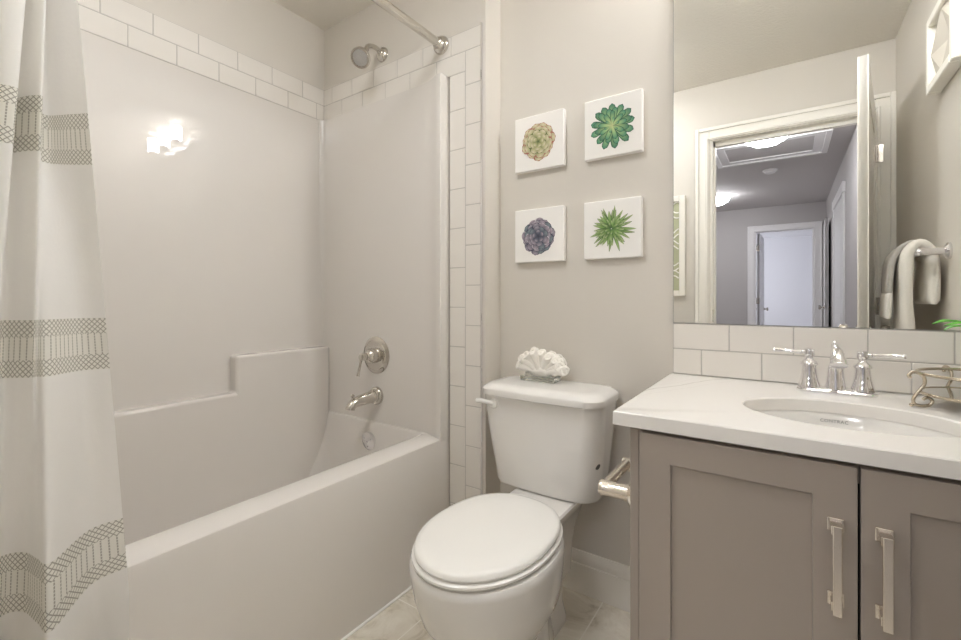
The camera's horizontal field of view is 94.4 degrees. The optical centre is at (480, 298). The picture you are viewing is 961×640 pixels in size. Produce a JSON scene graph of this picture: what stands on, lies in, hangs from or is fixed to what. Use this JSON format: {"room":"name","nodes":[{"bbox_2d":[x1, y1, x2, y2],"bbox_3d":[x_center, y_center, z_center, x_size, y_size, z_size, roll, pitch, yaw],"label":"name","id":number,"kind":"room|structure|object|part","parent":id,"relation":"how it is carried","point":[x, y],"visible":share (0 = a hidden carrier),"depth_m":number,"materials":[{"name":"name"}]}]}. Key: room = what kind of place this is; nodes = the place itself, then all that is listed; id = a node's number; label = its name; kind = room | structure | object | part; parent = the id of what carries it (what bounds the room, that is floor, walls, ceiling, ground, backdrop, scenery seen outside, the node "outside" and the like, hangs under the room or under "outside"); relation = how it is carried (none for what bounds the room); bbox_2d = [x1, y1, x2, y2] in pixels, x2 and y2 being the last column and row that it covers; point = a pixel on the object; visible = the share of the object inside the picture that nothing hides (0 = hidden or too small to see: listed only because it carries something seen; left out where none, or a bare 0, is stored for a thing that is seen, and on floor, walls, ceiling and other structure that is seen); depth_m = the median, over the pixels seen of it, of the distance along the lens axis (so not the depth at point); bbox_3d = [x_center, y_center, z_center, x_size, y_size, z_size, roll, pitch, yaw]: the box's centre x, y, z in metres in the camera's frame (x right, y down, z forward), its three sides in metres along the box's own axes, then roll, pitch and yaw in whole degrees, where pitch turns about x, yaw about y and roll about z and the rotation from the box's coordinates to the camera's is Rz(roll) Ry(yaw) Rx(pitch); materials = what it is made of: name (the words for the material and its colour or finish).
{"room":"bathroom","nodes":[
{"label":"bathroom","id":0,"kind":"room"},
{"bbox_2d":[78,0,324,119],"bbox_3d":[-1.234,-0.155,1.689,0.128,2.390,1.631,0,0,35],"label":"wall","id":1,"kind":"structure","parent":0,"point":[263,49],"depth_m":1.86,"materials":[{"name":"white tile"}]},
{"bbox_2d":[273,0,373,29],"bbox_3d":[-0.173,-1.380,1.030,2.622,0.060,1.751,0,0,35],"label":"ceiling","id":2,"kind":"structure","parent":0,"point":[324,14],"depth_m":2.08,"materials":[{"name":"white paint"}]},
{"bbox_2d":[324,0,499,506],"bbox_3d":[-0.356,-0.155,2.003,0.977,2.390,0.118,0,0,35],"label":"wall","id":3,"kind":"structure","parent":0,"point":[471,60],"depth_m":1.75,"materials":[{"name":"grey paint"}]},
{"bbox_2d":[350,43,387,68],"bbox_3d":[-0.474,-1.051,1.919,0.084,0.155,0.184,0,0,29],"label":"sprayer","id":4,"kind":"object","parent":3,"relation":"attached to","point":[360,56],"visible":1,"depth_m":1.87,"materials":[{"name":"silver metal"}]},
{"bbox_3d":[-0.473,-1.076,1.949,0.029,0.085,0.122,0,0,29],"label":"shower arm","id":5,"kind":"part","parent":4,"relation":"part of","materials":[{"name":"silver metal"}]},
{"bbox_2d":[371,0,448,54],"bbox_3d":[-0.585,-1.020,1.174,0.074,0.074,1.520,0,0,35],"label":"shower rod","id":6,"kind":"object","parent":3,"relation":"attached to","point":[440,43],"visible":1,"depth_m":1.66,"materials":[{"name":"silver metal"}]},
{"bbox_2d":[0,0,128,639],"bbox_3d":[-0.837,-0.085,0.707,0.280,1.910,0.428,0,0,13],"label":"shower curtain","id":7,"kind":"object","parent":6,"relation":"hanging from","point":[64,574],"visible":1,"depth_m":0.80,"materials":[{"name":"white fabric"}]},
{"bbox_2d":[346,586,629,639],"bbox_3d":[-0.173,1.070,1.030,2.622,0.060,1.751,0,0,35],"label":"floor","id":8,"kind":"structure","parent":0,"point":[587,618],"depth_m":1.43,"materials":[{"name":"tile"}]},
{"bbox_2d":[80,29,449,639],"bbox_3d":[-0.883,0.080,1.383,0.809,1.924,1.521,0,0,35],"label":"bathtub","id":9,"kind":"object","parent":8,"relation":"on","point":[252,248],"visible":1,"depth_m":1.74,"materials":[{"name":"white plastic"}]},
{"bbox_3d":[-1.185,0.004,1.591,0.074,1.772,1.521,0,0,35],"label":"panel","id":10,"kind":"part","parent":9,"relation":"part of","materials":[{"name":"white plastic"}]},
{"bbox_2d":[345,386,382,410],"bbox_3d":[-0.509,0.433,1.919,0.080,0.080,0.170,0,0,35],"label":"tub spout","id":11,"kind":"object","parent":9,"relation":"attached to","point":[375,395],"visible":1,"depth_m":1.92,"materials":[{"name":"silver metal"}]},
{"bbox_3d":[-0.517,0.439,1.907,0.054,0.066,0.141,0,0,35],"label":"spout","id":12,"kind":"part","parent":11,"relation":"part of","materials":[{"name":"silver metal"}]},
{"bbox_3d":[-0.500,0.635,1.980,0.080,0.081,0.028,0,0,35],"label":"overflow plate","id":13,"kind":"part","parent":9,"relation":"part of","materials":[{"name":"silver metal"}]},
{"bbox_2d":[356,336,389,376],"bbox_3d":[-0.495,0.254,1.949,0.166,0.168,0.105,0,0,35],"label":"shower valve","id":14,"kind":"object","parent":9,"relation":"attached to","point":[376,356],"visible":1,"depth_m":1.96,"materials":[{"name":"silver metal"}]},
{"bbox_3d":[-0.523,0.299,1.921,0.028,0.078,0.015,0,0,-38],"label":"lever handle","id":15,"kind":"part","parent":14,"relation":"part of","materials":[{"name":"silver metal"}]},
{"bbox_3d":[-0.470,-0.162,1.987,0.803,1.440,0.057,0,0,35],"label":"panel","id":16,"kind":"part","parent":9,"relation":"part of","materials":[{"name":"white plastic"}]},
{"bbox_2d":[409,375,618,639],"bbox_3d":[0.085,0.666,1.308,0.445,0.748,0.745,0,0,35],"label":"toilet","id":17,"kind":"object","parent":8,"relation":"on","point":[492,566],"visible":0.99,"depth_m":1.23,"materials":[{"name":"white ceramic"}]},
{"bbox_3d":[0.023,0.635,1.182,0.348,0.016,0.464,0,0,35],"label":"seat","id":18,"kind":"part","parent":17,"relation":"part of","materials":[{"name":"white plastic"}]},
{"bbox_3d":[0.024,0.359,1.536,0.084,0.038,0.024,0,0,27],"label":"flush lever","id":19,"kind":"part","parent":17,"relation":"part of","materials":[{"name":"white plastic"}]},
{"bbox_3d":[0.023,0.615,1.182,0.338,0.021,0.454,0,0,35],"label":"seat lid","id":20,"kind":"part","parent":17,"relation":"part of","materials":[{"name":"white plastic"}]},
{"bbox_2d":[516,347,569,383],"bbox_3d":[0.221,0.232,1.572,0.216,0.117,0.089,0,0,35],"label":"ornament","id":21,"kind":"object","parent":17,"relation":"on","point":[544,367],"visible":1,"depth_m":1.55,"materials":[{"name":"white ceramic"}]},
{"bbox_3d":[0.212,0.282,1.577,0.130,0.018,0.062,0,0,35],"label":"glass","id":22,"kind":"part","parent":21,"relation":"part of","materials":[{"name":"white"}]},
{"bbox_3d":[0.228,0.486,1.522,0.438,0.310,0.212,0,0,35],"label":"tank","id":23,"kind":"part","parent":17,"relation":"part of","materials":[{"name":"white ceramic"}]},
{"bbox_3d":[0.229,0.312,1.514,0.440,0.040,0.243,0,0,35],"label":"tank lid","id":24,"kind":"part","parent":17,"relation":"part of","materials":[{"name":"white ceramic"}]},
{"bbox_2d":[630,427,960,639],"bbox_3d":[0.760,0.653,0.937,0.736,0.774,0.605,0,0,35],"label":"vanity cabinet","id":25,"kind":"object","parent":8,"relation":"on","point":[729,541],"visible":0.98,"depth_m":0.78,"materials":[{"name":"beige paint"}]},
{"bbox_2d":[597,457,629,505],"bbox_3d":[0.361,0.438,1.085,0.089,0.068,0.241,0,0,35],"label":"toilet paper holder","id":26,"kind":"object","parent":25,"relation":"attached to","point":[608,486],"visible":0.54,"depth_m":1.02,"materials":[{"name":"silver metal"}]},
{"bbox_3d":[0.312,0.438,1.014,0.089,0.068,0.068,0,0,35],"label":"post","id":27,"kind":"part","parent":26,"relation":"part of","materials":[{"name":"silver metal"}]},
{"bbox_3d":[0.475,0.606,0.825,0.233,0.559,0.008,0,0,35],"label":"door panel","id":28,"kind":"part","parent":25,"relation":"part of","materials":[{"name":"beige paint"}]},
{"bbox_3d":[0.473,0.607,0.823,0.343,0.666,0.019,0,0,35],"label":"door","id":29,"kind":"part","parent":25,"relation":"part of","materials":[{"name":"beige paint"}]},
{"bbox_2d":[613,373,960,479],"bbox_3d":[0.757,0.250,0.956,0.765,0.028,0.576,0,0,35],"label":"countertop","id":30,"kind":"structure","parent":25,"relation":"on","point":[720,409],"depth_m":0.90,"materials":[{"name":"white stone"}]},
{"bbox_2d":[773,341,906,397],"bbox_3d":[0.868,0.171,1.084,0.259,0.129,0.129,0,0,35],"label":"faucet","id":31,"kind":"object","parent":30,"relation":"on","point":[862,385],"visible":1,"depth_m":1.09,"materials":[{"name":"silver metal"}]},
{"bbox_3d":[0.810,0.137,1.168,0.068,0.013,0.013,0,0,34],"label":"lever","id":32,"kind":"part","parent":31,"relation":"part of","materials":[{"name":"silver metal"}]},
{"bbox_3d":[0.846,0.177,1.144,0.048,0.098,0.048,0,0,35],"label":"handle","id":33,"kind":"part","parent":31,"relation":"part of","materials":[{"name":"silver metal"}]},
{"bbox_3d":[0.889,0.184,1.114,0.044,0.084,0.044,0,0,35],"label":"spout","id":34,"kind":"part","parent":31,"relation":"part of","materials":[{"name":"silver metal"}]},
{"bbox_3d":[0.889,0.228,1.114,0.160,0.015,0.054,0,0,35],"label":"plate","id":35,"kind":"part","parent":31,"relation":"part of","materials":[{"name":"silver metal"}]},
{"bbox_3d":[0.863,0.142,1.077,0.036,0.051,0.112,0,0,35],"label":"spout","id":36,"kind":"part","parent":31,"relation":"part of","materials":[{"name":"silver metal"}]},
{"bbox_3d":[0.932,0.177,1.085,0.048,0.098,0.048,0,0,35],"label":"handle","id":37,"kind":"part","parent":31,"relation":"part of","materials":[{"name":"silver metal"}]},
{"bbox_3d":[0.967,0.137,1.060,0.068,0.013,0.013,0,0,35],"label":"lever","id":38,"kind":"part","parent":31,"relation":"part of","materials":[{"name":"silver metal"}]},
{"bbox_2d":[756,410,956,437],"bbox_3d":[0.747,0.337,0.908,0.412,0.143,0.318,0,0,35],"label":"sink","id":39,"kind":"object","parent":30,"relation":"in","point":[857,423],"visible":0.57,"depth_m":1.00,"materials":[{"name":"white ceramic"}]},
{"bbox_2d":[907,365,960,407],"bbox_3d":[1.060,0.196,0.931,0.214,0.079,0.214,0,0,-20],"label":"wire tray","id":40,"kind":"object","parent":30,"relation":"on","point":[953,394],"visible":1,"depth_m":0.96,"materials":[{"name":"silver metal"}]},
{"bbox_3d":[1.060,0.164,0.931,0.215,0.006,0.215,0,0,35],"label":"rail","id":41,"kind":"part","parent":40,"relation":"part of","materials":[{"name":"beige metal"}]},
{"bbox_3d":[1.060,0.207,0.931,0.207,0.006,0.207,0,0,35],"label":"rail","id":42,"kind":"part","parent":40,"relation":"part of","materials":[{"name":"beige metal"}]},
{"bbox_3d":[1.060,0.207,0.931,0.192,0.002,0.192,0,0,35],"label":"mirror plate","id":43,"kind":"part","parent":40,"relation":"part of","materials":[{"name":"white metal"}]},
{"bbox_2d":[944,321,960,325],"bbox_3d":[1.108,0.097,0.947,0.154,0.215,0.117,0,0,35],"label":"potted plant","id":44,"kind":"object","parent":40,"relation":"on","point":[957,322],"visible":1,"depth_m":1.02,"materials":[{"name":"green plant"}]},
{"bbox_3d":[0.576,0.433,0.719,0.022,0.144,0.037,0,0,35],"label":"handle","id":45,"kind":"part","parent":25,"relation":"part of","materials":[{"name":"silver metal"}]},
{"bbox_3d":[0.632,0.619,0.752,0.698,0.625,0.003,0,0,35],"label":"shadow panel","id":46,"kind":"part","parent":25,"relation":"part of","materials":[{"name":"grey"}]},
{"bbox_3d":[0.625,0.433,0.685,0.022,0.144,0.037,0,0,35],"label":"handle","id":47,"kind":"part","parent":25,"relation":"part of","materials":[{"name":"silver metal"}]},
{"bbox_3d":[0.759,0.607,0.627,0.343,0.666,0.019,0,0,35],"label":"door","id":48,"kind":"part","parent":25,"relation":"part of","materials":[{"name":"beige paint"}]},
{"bbox_3d":[0.760,0.606,0.628,0.233,0.559,0.008,0,0,35],"label":"door panel","id":49,"kind":"part","parent":25,"relation":"part of","materials":[{"name":"beige paint"}]},
{"bbox_2d":[500,0,960,565],"bbox_3d":[0.290,-0.155,1.702,2.622,2.390,0.120,0,0,35],"label":"wall","id":50,"kind":"structure","parent":0,"point":[610,320],"depth_m":1.56,"materials":[{"name":"grey paint"}]},
{"bbox_2d":[515,108,565,174],"bbox_3d":[0.221,-0.582,1.660,0.201,0.204,0.026,0,0,35],"label":"picture","id":51,"kind":"object","parent":50,"relation":"attached to","point":[540,139],"visible":1,"depth_m":1.64,"materials":[{"name":"fabric"}]},
{"bbox_2d":[522,122,555,160],"bbox_3d":[0.215,-0.580,1.649,0.138,0.142,0.001,0,0,35],"label":"print","id":52,"kind":"object","parent":51,"relation":"attached to","point":[538,138],"depth_m":1.65},
{"bbox_2d":[515,205,565,262],"bbox_3d":[0.221,-0.235,1.660,0.201,0.199,0.027,0,0,35],"label":"picture","id":53,"kind":"object","parent":50,"relation":"attached to","point":[540,233],"visible":1,"depth_m":1.64,"materials":[{"name":"fabric"}]},
{"bbox_2d":[522,217,554,254],"bbox_3d":[0.213,-0.231,1.650,0.140,0.140,0.002,0,0,34],"label":"print","id":54,"kind":"object","parent":53,"relation":"attached to","point":[538,233],"depth_m":1.65},
{"bbox_2d":[562,547,629,612],"bbox_3d":[0.355,0.968,1.576,0.679,0.145,0.014,0,0,35],"label":"baseboard","id":55,"kind":"structure","parent":50,"relation":"attached to","point":[607,581],"depth_m":1.53,"materials":[{"name":"white paint"}]},
{"bbox_2d":[584,196,642,259],"bbox_3d":[0.447,-0.234,1.504,0.195,0.197,0.027,0,0,35],"label":"picture","id":56,"kind":"object","parent":50,"relation":"attached to","point":[613,228],"visible":1,"depth_m":1.49,"materials":[{"name":"fabric"}]},
{"bbox_2d":[591,206,635,250],"bbox_3d":[0.442,-0.234,1.492,0.157,0.155,0.002,0,0,35],"label":"print","id":57,"kind":"object","parent":56,"relation":"attached to","point":[613,228],"depth_m":1.49},
{"bbox_2d":[585,88,643,161],"bbox_3d":[0.449,-0.581,1.503,0.195,0.202,0.026,0,0,35],"label":"picture","id":58,"kind":"object","parent":50,"relation":"attached to","point":[614,125],"visible":1,"depth_m":1.49,"materials":[{"name":"fabric"}]},
{"bbox_2d":[591,103,634,148],"bbox_3d":[0.442,-0.579,1.493,0.149,0.154,0.001,0,0,35],"label":"print","id":59,"kind":"object","parent":58,"relation":"attached to","point":[612,124],"depth_m":1.49},
{"bbox_2d":[673,323,960,394],"bbox_3d":[0.921,0.157,1.189,0.759,0.156,0.008,0,0,35],"label":"tile backsplash","id":60,"kind":"structure","parent":50,"relation":"attached to","point":[727,351],"depth_m":1.21,"materials":[{"name":"white tile"}]},
{"bbox_2d":[673,0,960,330],"bbox_3d":[0.920,-0.456,1.191,0.756,1.067,0.006,0,0,35],"label":"wall mirror","id":61,"kind":"object","parent":50,"relation":"attached to","point":[817,143],"visible":1,"depth_m":1.20,"materials":[{"name":"grey mirror"}]}
]}

